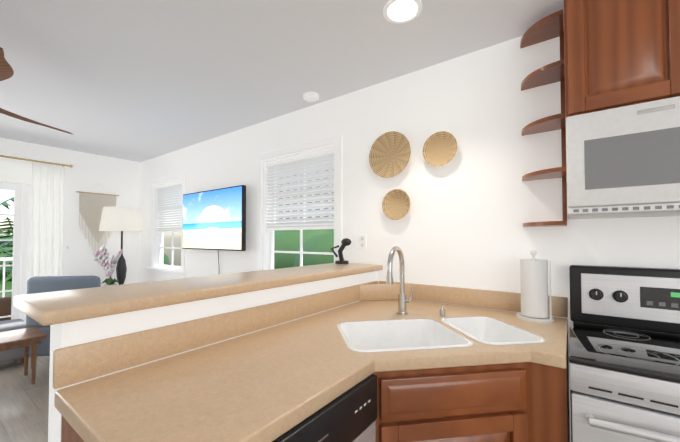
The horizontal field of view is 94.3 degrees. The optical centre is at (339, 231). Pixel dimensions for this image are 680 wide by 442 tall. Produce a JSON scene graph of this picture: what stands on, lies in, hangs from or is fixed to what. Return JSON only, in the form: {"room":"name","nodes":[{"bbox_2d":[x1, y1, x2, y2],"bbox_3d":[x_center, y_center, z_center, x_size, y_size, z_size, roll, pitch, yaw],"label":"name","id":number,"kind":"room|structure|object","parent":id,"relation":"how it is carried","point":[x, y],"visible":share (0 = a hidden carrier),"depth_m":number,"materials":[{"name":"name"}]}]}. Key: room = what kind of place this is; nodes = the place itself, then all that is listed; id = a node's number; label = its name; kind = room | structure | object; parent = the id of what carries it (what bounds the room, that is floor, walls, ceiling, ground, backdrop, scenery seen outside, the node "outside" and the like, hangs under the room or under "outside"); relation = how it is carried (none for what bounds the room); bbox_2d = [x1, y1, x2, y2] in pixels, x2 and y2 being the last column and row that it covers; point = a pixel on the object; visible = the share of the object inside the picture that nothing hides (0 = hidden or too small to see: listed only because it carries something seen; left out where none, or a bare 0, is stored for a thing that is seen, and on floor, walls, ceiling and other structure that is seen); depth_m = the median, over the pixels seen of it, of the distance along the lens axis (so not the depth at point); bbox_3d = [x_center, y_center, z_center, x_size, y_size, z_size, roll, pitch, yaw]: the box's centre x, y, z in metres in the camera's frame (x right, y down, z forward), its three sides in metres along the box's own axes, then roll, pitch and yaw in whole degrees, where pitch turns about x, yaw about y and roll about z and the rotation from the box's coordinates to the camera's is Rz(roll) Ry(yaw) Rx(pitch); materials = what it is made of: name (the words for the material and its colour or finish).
{"room":"kitchen","nodes":[
{"label":"kitchen","id":0,"kind":"room"},
{"bbox_2d":[0,356,49,441],"bbox_3d":[-0.755,1.397,0.663,8.615,0.120,4.080,-1,-2,36],"label":"floor","id":1,"kind":"structure","parent":0,"point":[24,406],"depth_m":2.54,"materials":[{"name":"grey wood"}]},
{"bbox_2d":[0,319,27,363],"bbox_3d":[-3.586,1.189,3.305,0.420,0.420,0.420,-1,-2,36],"label":"ottoman","id":2,"kind":"object","parent":1,"relation":"on","point":[11,354],"visible":0.62,"depth_m":3.27,"materials":[{"name":"grey fabric"}]},
{"bbox_2d":[0,327,46,383],"bbox_3d":[-2.998,1.169,2.856,0.460,0.440,0.430,-1,-2,36],"label":"wood side table","id":3,"kind":"object","parent":1,"relation":"on","point":[26,338],"visible":1,"depth_m":2.86,"materials":[{"name":"brown wood"}]},
{"bbox_2d":[26,275,100,356],"bbox_3d":[-2.922,0.940,3.556,0.660,0.930,0.660,0,-1,-9],"label":"armchair","id":4,"kind":"object","parent":1,"relation":"on","point":[39,284],"visible":0.17,"depth_m":3.23,"materials":[{"name":"blue fabric"}]},
{"bbox_2d":[61,415,83,441],"bbox_3d":[-0.512,0.904,0.718,0.582,0.868,0.074,-1,-2,36],"label":"base cabinet","id":5,"kind":"object","parent":1,"relation":"on","point":[69,433],"depth_m":0.83,"materials":[{"name":"brown wood"}]},
{"bbox_2d":[48,271,376,441],"bbox_3d":[-0.299,0.812,1.606,0.120,1.095,1.759,-1,-2,36],"label":"wall","id":6,"kind":"structure","parent":1,"relation":"on","point":[66,334],"depth_m":1.09,"materials":[{"name":"white paint"}]},
{"bbox_2d":[13,263,382,325],"bbox_3d":[-0.383,0.245,1.649,0.390,0.040,1.807,-1,-2,36],"label":"bar","id":7,"kind":"object","parent":6,"relation":"on","point":[51,308],"visible":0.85,"depth_m":1.13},
{"bbox_2d":[331,238,350,263],"bbox_3d":[0.013,0.147,2.356,0.142,0.189,0.108,-1,-2,36],"label":"figurine","id":8,"kind":"object","parent":7,"relation":"on","point":[345,242],"visible":1,"depth_m":2.34,"materials":[{"name":"black plastic"}]},
{"bbox_2d":[272,374,376,441],"bbox_3d":[-0.285,0.912,0.976,0.586,0.866,0.598,-1,-2,36],"label":"dishwasher","id":9,"kind":"object","parent":1,"relation":"on","point":[349,415],"visible":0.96,"depth_m":0.91,"materials":[{"name":"black plastic"}]},
{"bbox_2d":[373,339,569,441],"bbox_3d":[0.405,0.923,1.512,1.121,0.868,1.070,-1,-2,36],"label":"base cabinet","id":10,"kind":"object","parent":1,"relation":"on","point":[521,402],"visible":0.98,"depth_m":1.11,"materials":[{"name":"brown wood"}]},
{"bbox_2d":[54,300,567,441],"bbox_3d":[0.199,0.458,1.226,1.102,0.045,1.758,-1,-2,36],"label":"countertop","id":11,"kind":"structure","parent":10,"relation":"on","point":[270,384],"depth_m":0.94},
{"bbox_2d":[386,246,413,314],"bbox_3d":[0.298,0.260,1.625,0.094,0.368,0.235,-1,-2,36],"label":"faucet","id":12,"kind":"object","parent":11,"relation":"on","point":[403,300],"visible":1,"depth_m":1.68,"materials":[{"name":"silver metal"}]},
{"bbox_2d":[337,316,545,351],"bbox_3d":[0.407,0.555,1.381,0.811,0.240,0.416,0,-1,-9],"label":"sink","id":13,"kind":"object","parent":11,"relation":"in","point":[388,335],"visible":0.27,"depth_m":1.54,"materials":[{"name":"ceramic"}]},
{"bbox_2d":[440,303,445,316],"bbox_3d":[0.537,0.407,1.644,0.039,0.075,0.039,-1,-2,36],"label":"soap dispenser","id":14,"kind":"object","parent":11,"relation":"on","point":[442,312],"visible":1,"depth_m":1.64,"materials":[{"name":"silver metal"}]},
{"bbox_2d":[516,250,553,322],"bbox_3d":[0.985,0.270,1.602,0.164,0.346,0.164,-1,-2,36],"label":"paper towel","id":15,"kind":"object","parent":11,"relation":"on","point":[534,287],"visible":1,"depth_m":1.55,"materials":[{"name":"white paper"}]},
{"bbox_2d":[569,265,679,441],"bbox_3d":[1.260,0.752,1.083,0.756,1.190,0.712,-1,-2,36],"label":"stove","id":16,"kind":"object","parent":1,"relation":"on","point":[624,346],"visible":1,"depth_m":1.10,"materials":[{"name":"silver metal"}]},
{"bbox_3d":[-2.931,1.106,4.216,0.560,0.630,0.560,-1,-2,36],"label":"table lamp","id":17,"kind":"object","parent":1,"relation":"on","visible":0},
{"bbox_2d":[94,245,122,285],"bbox_3d":[-2.935,0.475,3.982,0.342,0.618,0.266,-1,-2,36],"label":"orchid","id":18,"kind":"object","parent":17,"relation":"on","point":[108,265],"visible":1,"depth_m":3.97,"materials":[{"name":"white plant"}]},
{"bbox_2d":[99,207,143,284],"bbox_3d":[-2.931,0.240,4.236,0.502,1.100,0.502,-1,-2,36],"label":"lamp","id":19,"kind":"object","parent":17,"relation":"on","point":[122,219],"visible":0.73,"depth_m":4.10,"materials":[{"name":"linen"},{"name":"black metal"}]},
{"bbox_2d":[0,138,139,293],"bbox_3d":[-4.212,0.165,3.144,0.140,2.460,3.940,-1,-2,36],"label":"wall","id":20,"kind":"structure","parent":0,"point":[119,177],"depth_m":4.20,"materials":[{"name":"white paint"}]},
{"bbox_2d":[0,182,28,321],"bbox_3d":[-4.153,0.398,3.219,0.130,1.999,1.358,-1,-2,36],"label":"sliding door","id":21,"kind":"structure","parent":20,"relation":"in","point":[19,240],"depth_m":3.70,"materials":[{"name":"white plastic"}]},
{"bbox_2d":[0,161,31,184],"bbox_3d":[-4.070,-0.677,3.159,0.055,0.235,1.520,-1,-2,36],"label":"valance","id":22,"kind":"object","parent":20,"relation":"attached to","point":[15,173],"visible":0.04,"depth_m":3.61,"materials":[{"name":"white fabric"}]},
{"bbox_2d":[27,185,31,280],"bbox_3d":[-4.090,0.361,3.174,0.016,2.070,1.500,-1,-2,36],"label":"door frame","id":23,"kind":"structure","parent":20,"relation":"attached to","point":[29,217],"depth_m":3.73,"materials":[{"name":"white wood"}]},
{"bbox_2d":[0,155,72,167],"bbox_3d":[-4.070,-0.840,3.132,0.129,0.040,2.208,-1,-2,36],"label":"curtain rod","id":24,"kind":"object","parent":20,"relation":"attached to","point":[70,166],"visible":0.96,"depth_m":3.72,"materials":[{"name":"gold metal"}]},
{"bbox_2d":[29,162,64,277],"bbox_3d":[-3.515,0.291,3.784,0.059,2.198,0.298,-1,-2,36],"label":"curtain","id":25,"kind":"object","parent":24,"relation":"hanging from","point":[47,218],"visible":0.62,"depth_m":3.78,"materials":[{"name":"white fabric"}]},
{"bbox_2d":[64,243,70,251],"bbox_3d":[-3.475,0.208,4.022,0.007,0.115,0.070,-1,-2,36],"label":"switch plate","id":26,"kind":"object","parent":20,"relation":"attached to","point":[67,247],"visible":1,"depth_m":4.02,"materials":[{"name":"white plastic"}]},
{"bbox_2d":[76,183,118,252],"bbox_3d":[-3.278,-0.137,4.277,0.018,1.034,0.480,-1,-2,36],"label":"macrame hanging","id":27,"kind":"object","parent":20,"relation":"attached to","point":[91,205],"visible":0.77,"depth_m":4.24,"materials":[{"name":"beige fabric"}]},
{"bbox_2d":[0,0,563,161],"bbox_3d":[-0.755,-1.182,0.723,8.615,0.120,4.080,-1,-2,36],"label":"ceiling","id":28,"kind":"structure","parent":0,"point":[137,80],"depth_m":1.98,"materials":[{"name":"white paint"}]},
{"bbox_2d":[0,47,73,134],"bbox_3d":[-2.022,-0.909,1.622,1.195,0.382,1.303,-1,-2,36],"label":"ceiling fan","id":29,"kind":"object","parent":28,"relation":"hanging from","point":[6,71],"visible":1,"depth_m":1.69,"materials":[{"name":"brown wood"}]},
{"bbox_2d":[303,92,318,101],"bbox_3d":[-0.229,-1.062,2.506,0.124,0.034,0.124,-1,-2,36],"label":"smoke detector","id":30,"kind":"object","parent":28,"relation":"attached to","point":[311,96],"visible":1,"depth_m":2.47,"materials":[{"name":"white plastic"}]},
{"bbox_2d":[383,0,421,23],"bbox_3d":[0.310,-1.098,1.568,0.190,0.008,0.190,-1,-2,36],"label":"recessed light","id":31,"kind":"object","parent":28,"relation":"in","point":[401,11],"visible":1,"depth_m":1.57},
{"bbox_2d":[138,36,679,441],"bbox_3d":[0.411,0.145,2.280,8.615,2.460,0.140,-1,-2,36],"label":"wall","id":32,"kind":"structure","parent":0,"point":[476,202],"depth_m":1.98,"materials":[{"name":"white paint"}]},
{"bbox_2d":[146,172,185,278],"bbox_3d":[-2.270,-0.064,4.223,0.990,1.330,0.189,-1,-2,36],"label":"window","id":33,"kind":"structure","parent":32,"relation":"in","point":[156,243],"depth_m":4.39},
{"bbox_2d":[156,181,181,232],"bbox_3d":[-2.273,-0.309,4.224,0.766,0.660,0.038,-1,-2,36],"label":"window blinds","id":34,"kind":"object","parent":33,"relation":"attached to","point":[173,188],"visible":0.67,"depth_m":4.23,"materials":[{"name":"white plastic"}]},
{"bbox_2d":[182,185,245,263],"bbox_3d":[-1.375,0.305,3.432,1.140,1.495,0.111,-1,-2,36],"label":"tv","id":35,"kind":"object","parent":32,"relation":"attached to","point":[214,219],"visible":0.9,"depth_m":3.32,"materials":[{"name":"black plastic"}]},
{"bbox_2d":[256,134,341,270],"bbox_3d":[-0.368,-0.097,2.826,1.070,1.330,0.189,-1,-2,36],"label":"window","id":36,"kind":"structure","parent":32,"relation":"in","point":[265,251],"depth_m":2.88,"materials":[{"name":"white wood"}]},
{"bbox_2d":[266,148,333,230],"bbox_3d":[-0.371,-0.342,2.828,0.846,0.660,0.038,-1,-2,36],"label":"window blinds","id":37,"kind":"object","parent":36,"relation":"attached to","point":[307,160],"visible":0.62,"depth_m":2.80,"materials":[{"name":"white plastic"}]},
{"bbox_2d":[53,281,567,388],"bbox_3d":[0.197,0.383,1.241,1.121,0.104,1.776,-1,-2,36],"label":"backsplash","id":38,"kind":"structure","parent":32,"relation":"attached to","point":[73,364],"depth_m":1.28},
{"bbox_2d":[358,234,365,249],"bbox_3d":[0.168,0.080,2.369,0.070,0.115,0.006,-1,-2,36],"label":"electrical outlet plate","id":39,"kind":"object","parent":32,"relation":"attached to","point":[361,241],"visible":1,"depth_m":2.37,"materials":[{"name":"white plastic"}]},
{"bbox_2d":[369,131,410,177],"bbox_3d":[0.356,-0.532,2.216,0.322,0.322,0.052,-1,-2,36],"label":"hanging basket","id":40,"kind":"object","parent":32,"relation":"attached to","point":[389,154],"visible":1,"depth_m":2.22,"materials":[{"name":"beige wicker"}]},
{"bbox_2d":[382,189,409,219],"bbox_3d":[0.396,-0.182,2.178,0.212,0.212,0.052,-1,-2,36],"label":"hanging basket","id":41,"kind":"object","parent":32,"relation":"attached to","point":[395,204],"visible":1,"depth_m":2.19,"materials":[{"name":"beige wicker"}]},
{"bbox_2d":[422,131,456,166],"bbox_3d":[0.641,-0.517,2.006,0.222,0.222,0.052,-1,-2,36],"label":"hanging basket","id":42,"kind":"object","parent":32,"relation":"attached to","point":[439,148],"visible":1,"depth_m":2.01,"materials":[{"name":"beige wicker"}]},
{"bbox_2d":[520,9,566,226],"bbox_3d":[1.037,-0.538,1.624,0.200,1.025,0.200,-1,-2,36],"label":"corner shelf","id":43,"kind":"object","parent":32,"relation":"attached to","point":[549,27],"visible":0.98,"depth_m":1.63,"materials":[{"name":"brown wood"}]},
{"bbox_2d":[564,0,679,117],"bbox_3d":[1.254,-0.772,1.375,0.444,0.570,0.354,-1,-2,36],"label":"upper cabinet","id":44,"kind":"object","parent":32,"relation":"attached to","point":[619,53],"visible":0.9,"depth_m":1.25,"materials":[{"name":"brown wood"}]},
{"bbox_2d":[566,96,679,218],"bbox_3d":[1.355,-0.278,1.236,0.756,0.416,0.438,-1,-2,36],"label":"microwave","id":45,"kind":"object","parent":44,"relation":"attached to","point":[623,162],"visible":1,"depth_m":1.22,"materials":[{"name":"plastic"}]},
{"label":"outside","id":46,"kind":"structure","parent":0,"visible":0},
{"bbox_3d":[-4.824,1.493,3.897,1.774,0.120,5.000,-1,-2,36],"label":"floor","id":47,"kind":"structure","parent":46,"visible":0},
{"bbox_2d":[0,296,11,320],"bbox_3d":[-4.816,0.949,4.153,0.840,0.980,0.800,0,-1,1],"label":"outdoor chair","id":48,"kind":"object","parent":47,"relation":"on","point":[5,306],"visible":0.19,"depth_m":4.15,"materials":[{"name":"brown wicker"}]},
{"bbox_2d":[0,257,12,296],"bbox_3d":[-5.472,0.904,4.359,0.090,1.080,5.045,-1,-2,36],"label":"railing","id":49,"kind":"object","parent":47,"relation":"on","point":[4,260],"visible":0.02,"depth_m":4.82,"materials":[{"name":"white wood"}]},
{"bbox_3d":[-9.329,4.990,9.234,52.000,0.100,60.000,-1,-2,36],"label":"ground","id":50,"kind":"structure","parent":46,"visible":0},
{"bbox_2d":[0,235,12,280],"bbox_3d":[-20.423,2.382,9.742,5.635,6.482,18.199,-1,-2,36],"label":"hedge","id":51,"kind":"object","parent":50,"relation":"on","point":[1,277],"visible":0.02,"depth_m":14.94,"materials":[{"name":"green plant"}]},
{"bbox_2d":[0,217,12,273],"bbox_3d":[-9.011,2.302,8.810,4.205,5.259,4.634,-1,-2,36],"label":"palm","id":52,"kind":"object","parent":50,"relation":"on","point":[10,227],"visible":0.06,"depth_m":8.05,"materials":[{"name":"green plant"}]},
{"bbox_2d":[0,197,13,295],"bbox_3d":[-7.578,1.877,6.071,3.865,5.980,4.195,-1,-2,36],"label":"palm","id":53,"kind":"object","parent":50,"relation":"on","point":[9,231],"visible":0.21,"depth_m":6.40,"materials":[{"name":"green plant"}]},
{"bbox_2d":[0,254,169,297],"bbox_3d":[-18.209,3.176,13.238,5.987,6.626,21.520,-1,-2,36],"label":"hedge","id":54,"kind":"object","parent":50,"relation":"on","point":[8,285],"visible":0.02,"depth_m":14.88,"materials":[{"name":"green plant"}]},
{"bbox_2d":[276,159,333,222],"bbox_3d":[2.956,-1.223,10.905,22.000,12.400,1.000,-1,-2,36],"label":"building","id":55,"kind":"structure","parent":50,"relation":"on","point":[305,199],"depth_m":13.50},
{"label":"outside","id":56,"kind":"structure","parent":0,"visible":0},
{"bbox_2d":[274,229,329,268],"bbox_3d":[-0.755,1.502,8.544,4.980,3.376,3.834,-1,-2,36],"label":"tree","id":57,"kind":"object","parent":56,"point":[286,240],"depth_m":7.51,"materials":[{"name":"green plant"}]},
{"bbox_2d":[293,229,333,266],"bbox_3d":[1.170,1.474,6.290,4.231,3.326,3.323,-1,-2,36],"label":"tree","id":58,"kind":"object","parent":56,"point":[323,242],"visible":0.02,"depth_m":5.96,"materials":[{"name":"green plant"}]}
]}

